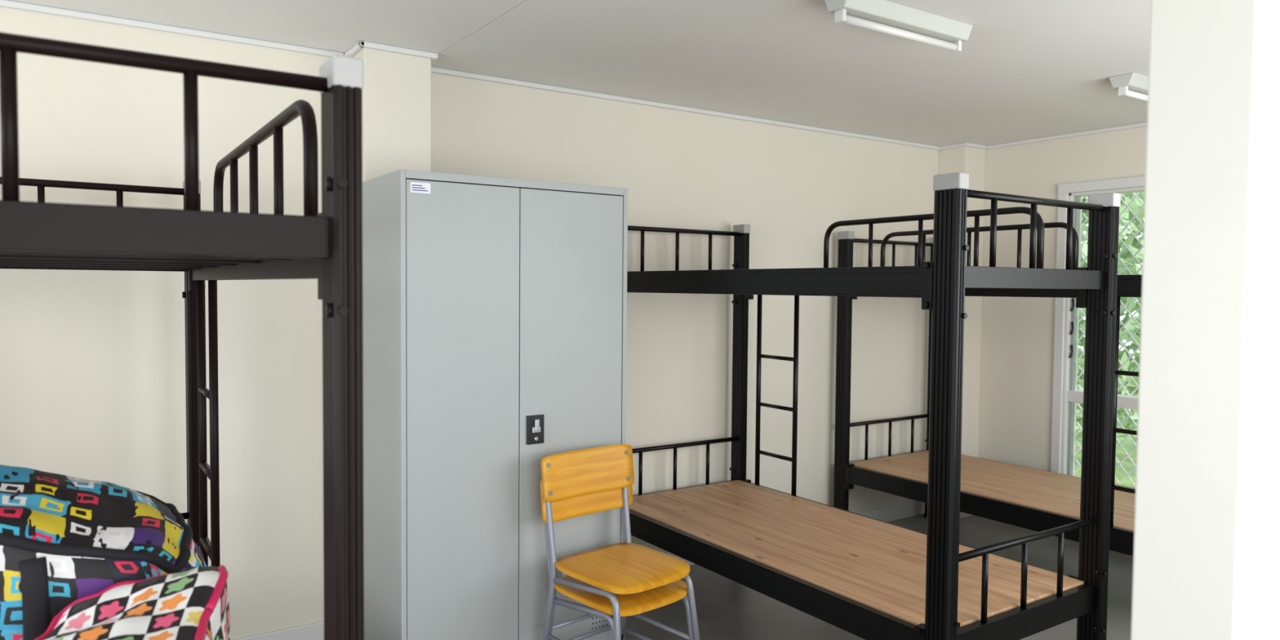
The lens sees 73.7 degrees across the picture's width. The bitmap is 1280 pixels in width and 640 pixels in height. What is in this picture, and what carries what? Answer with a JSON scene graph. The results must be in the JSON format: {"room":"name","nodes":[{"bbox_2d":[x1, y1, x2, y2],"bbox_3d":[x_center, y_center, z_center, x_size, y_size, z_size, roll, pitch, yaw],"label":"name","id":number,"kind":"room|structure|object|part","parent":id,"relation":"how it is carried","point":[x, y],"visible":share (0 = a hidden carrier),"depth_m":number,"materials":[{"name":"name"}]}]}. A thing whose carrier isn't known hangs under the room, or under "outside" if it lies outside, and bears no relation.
{"room":"dormitory","nodes":[
{"label":"dormitory","id":0,"kind":"room"},
{"bbox_2d":[0,6,938,639],"bbox_3d":[-0.595,0.112,3.973,6.690,2.400,0.120,-1,3,-34],"label":"wall","id":1,"kind":"structure","parent":0,"point":[92,362],"depth_m":3.41,"materials":[{"name":"beige paint"}]},
{"bbox_2d":[351,47,431,182],"bbox_3d":[-1.019,0.127,3.486,0.268,2.400,0.215,-1,3,-34],"label":"pillar","id":2,"kind":"structure","parent":1,"relation":"attached to","point":[396,91],"depth_m":3.35,"materials":[{"name":"beige paint"}]},
{"bbox_2d":[0,0,1146,150],"bbox_3d":[0.270,-1.020,2.660,6.450,0.022,2.940,-1,3,-34],"label":"trim","id":3,"kind":"structure","parent":1,"relation":"attached to","point":[360,45],"depth_m":3.69,"materials":[{"name":"white paint"}]},
{"bbox_2d":[231,500,924,639],"bbox_3d":[-0.595,1.269,3.814,6.240,0.100,0.229,-1,3,-34],"label":"baseboard","id":4,"kind":"structure","parent":1,"relation":"attached to","point":[313,631],"depth_m":4.42,"materials":[{"name":"white paint"}]},
{"bbox_2d":[938,146,985,457],"bbox_3d":[2.081,0.074,5.584,0.210,2.400,0.200,-1,3,-34],"label":"pillar","id":5,"kind":"structure","parent":1,"relation":"attached to","point":[966,159],"depth_m":5.50,"materials":[{"name":"beige paint"}]},
{"bbox_2d":[8,0,1151,146],"bbox_3d":[0.271,-1.081,2.658,6.690,0.100,3.180,-1,3,-34],"label":"ceiling","id":6,"kind":"structure","parent":0,"point":[1025,69],"depth_m":3.33,"materials":[{"name":"paint"}]},
{"bbox_2d":[436,0,525,53],"bbox_3d":[-0.113,-1.023,2.388,0.006,0.002,2.918,-1,3,-34],"label":"trim","id":7,"kind":"structure","parent":6,"relation":"attached to","point":[522,2],"depth_m":3.05,"materials":[{"name":"grey"}]},
{"bbox_2d":[824,0,973,53],"bbox_3d":[0.879,-0.991,2.867,0.630,0.085,0.107,-1,3,-34],"label":"fluorescent light","id":8,"kind":"object","parent":6,"relation":"attached to","point":[885,16],"visible":1,"depth_m":2.82,"materials":[{"name":"white metal"}]},
{"bbox_2d":[1108,72,1148,101],"bbox_3d":[2.326,-1.016,3.842,0.630,0.085,0.107,-1,3,-34],"label":"fluorescent light","id":9,"kind":"object","parent":6,"relation":"attached to","point":[1134,85],"visible":0.44,"depth_m":3.68,"materials":[{"name":"white metal"}]},
{"bbox_2d":[624,514,1133,639],"bbox_3d":[1.115,1.474,1.470,6.690,0.100,6.280,-1,3,-34],"label":"floor","id":10,"kind":"structure","parent":0,"point":[726,609],"depth_m":3.93,"materials":[{"name":"concrete"}]},
{"bbox_2d":[0,31,364,639],"bbox_3d":[-1.359,0.474,1.928,0.905,1.820,2.004,-1,3,-34],"label":"bunk bed","id":11,"kind":"object","parent":10,"relation":"on","point":[326,246],"visible":0.83,"depth_m":1.32,"materials":[{"name":"dark brown-black painted metal"},{"name":"white plastic"}]},
{"bbox_2d":[0,464,206,639],"bbox_3d":[-1.258,0.587,1.685,0.751,0.714,0.428,-1,3,-34],"label":"bedding","id":12,"kind":"object","parent":11,"relation":"on","point":[64,540],"visible":0.7,"depth_m":1.64,"materials":[{"name":"multicoloured fabric"}]},
{"bbox_3d":[-1.100,0.680,1.557,0.047,0.490,0.033,-1,3,-34],"label":"handle","id":13,"kind":"part","parent":12,"relation":"part of","materials":[{"name":"black fabric"}]},
{"bbox_2d":[34,564,230,639],"bbox_3d":[-0.862,0.709,1.421,0.319,0.497,0.386,0,2,-19],"label":"pillow","id":14,"kind":"object","parent":11,"relation":"on","point":[193,604],"visible":1,"depth_m":1.47,"materials":[{"name":"multicoloured fabric"}]},
{"bbox_2d":[362,168,627,639],"bbox_3d":[-0.552,0.409,3.321,0.909,1.858,0.470,-1,3,-34],"label":"wardrobe","id":15,"kind":"object","parent":10,"relation":"on","point":[495,308],"visible":0.76,"depth_m":3.09,"materials":[{"name":"grey metal"}]},
{"bbox_3d":[-0.385,0.407,3.164,0.070,0.107,0.023,-1,3,-34],"label":"lock handle","id":16,"kind":"part","parent":15,"relation":"part of","materials":[{"name":"black plastic"}]},
{"bbox_2d":[540,480,693,639],"bbox_3d":[-0.071,0.962,3.073,0.426,0.786,0.470,-1,3,-42],"label":"chair","id":17,"kind":"object","parent":10,"relation":"on","point":[632,604],"visible":0.59,"depth_m":3.05,"materials":[{"name":"yellow wood"}]},
{"bbox_3d":[-0.198,0.646,3.205,0.426,0.166,0.042,-1,3,-42],"label":"backrest","id":18,"kind":"part","parent":17,"relation":"part of","materials":[{"name":"yellow wood"}]},
{"bbox_2d":[541,444,700,639],"bbox_3d":[-0.066,0.883,3.054,0.426,0.786,0.470,-1,3,-42],"label":"chair","id":19,"kind":"object","parent":17,"relation":"on","point":[627,567],"visible":0.98,"depth_m":3.08,"materials":[{"name":"yellow wood"}]},
{"bbox_3d":[-0.193,0.566,3.187,0.426,0.166,0.042,-1,3,-42],"label":"backrest","id":20,"kind":"part","parent":19,"relation":"part of","materials":[{"name":"yellow wood"}]},
{"bbox_3d":[-0.063,0.884,3.051,0.401,0.037,0.385,-1,3,-42],"label":"seat","id":21,"kind":"part","parent":19,"relation":"part of","materials":[{"name":"yellow wood"}]},
{"bbox_3d":[-0.068,0.963,3.069,0.401,0.037,0.385,-1,3,-42],"label":"seat","id":22,"kind":"part","parent":17,"relation":"part of","materials":[{"name":"yellow wood"}]},
{"bbox_2d":[626,172,1120,639],"bbox_3d":[0.712,0.439,3.527,0.905,1.805,2.004,-1,3,-34],"label":"bunk bed","id":23,"kind":"object","parent":10,"relation":"on","point":[868,578],"visible":0.81,"depth_m":2.96,"materials":[{"name":"black painted steel"},{"name":"pine"},{"name":"plastic"}]},
{"bbox_2d":[833,222,1142,555],"bbox_3d":[2.070,0.415,4.442,0.905,1.805,2.004,-1,3,-34],"label":"bunk bed","id":24,"kind":"object","parent":10,"relation":"on","point":[1036,500],"visible":0.29,"depth_m":4.59,"materials":[{"name":"black painted steel"},{"name":"pine"},{"name":"plastic"}]},
{"bbox_2d":[977,126,1146,473],"bbox_3d":[3.017,0.124,4.492,0.120,2.400,3.060,-1,3,-34],"label":"wall","id":25,"kind":"structure","parent":0,"point":[1017,344],"depth_m":5.29,"materials":[{"name":"beige paint"}]},
{"bbox_2d":[960,511,973,518],"bbox_3d":[2.887,1.277,4.407,0.224,0.100,2.740,-1,3,-34],"label":"baseboard","id":26,"kind":"structure","parent":25,"relation":"attached to","point":[962,515],"depth_m":5.51,"materials":[{"name":"white paint"}]},
{"bbox_2d":[1050,175,1145,487],"bbox_3d":[3.031,0.134,4.435,0.180,1.825,1.790,-1,3,-34],"label":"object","id":27,"kind":"structure","parent":25,"relation":"attached to","point":[1128,402],"depth_m":5.09,"materials":[{"name":"white paint"}]},
{"bbox_2d":[1066,195,1080,475],"bbox_3d":[3.038,0.136,4.439,0.035,1.684,1.614,-1,3,-34],"label":"channel","id":28,"kind":"object","parent":27,"relation":"attached to","point":[1077,198],"depth_m":5.10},
{"bbox_2d":[1074,192,1144,487],"bbox_3d":[3.114,0.135,4.491,0.015,1.705,1.636,-1,3,-34],"label":"window grille","id":29,"kind":"object","parent":25,"relation":"attached to","point":[1134,193],"visible":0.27,"depth_m":4.93,"materials":[{"name":"silver metal"}]},
{"bbox_2d":[1069,297,1074,358],"bbox_3d":[2.817,0.065,4.710,0.034,0.357,0.895,-1,3,-34],"label":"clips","id":30,"kind":"object","parent":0,"point":[1073,300],"depth_m":5.08,"materials":[{"name":"plastic"}]},
{"bbox_2d":[1256,8,1279,639],"bbox_3d":[1.115,0.225,1.438,6.450,2.400,0.120,-1,3,-34],"label":"wall","id":31,"kind":"structure","parent":0,"point":[1268,628],"depth_m":1.22,"materials":[{"name":"paint"}]},
{"bbox_2d":[1130,0,1279,639],"bbox_3d":[0.085,0.377,0.745,1.782,2.130,0.136,-1,3,-34],"label":"pillar","id":32,"kind":"structure","parent":31,"relation":"attached to","point":[1213,64],"depth_m":1.18,"materials":[{"name":"paint"}]},
{"label":"outside","id":33,"kind":"structure","parent":0,"visible":0},
{"bbox_2d":[1074,367,1137,487],"bbox_3d":[10.094,1.528,9.292,16.920,0.050,28.000,-1,3,-34],"label":"lawn","id":34,"kind":"structure","parent":33,"point":[1127,464],"depth_m":9.06,"materials":[{"name":"green plant"}]},
{"bbox_2d":[1075,191,1144,443],"bbox_3d":[6.478,-0.629,6.759,2.103,4.196,10.260,-1,3,-34],"label":"trees","id":35,"kind":"object","parent":34,"relation":"on","point":[1131,326],"visible":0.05,"depth_m":8.91,"materials":[{"name":"green plant"}]}
]}

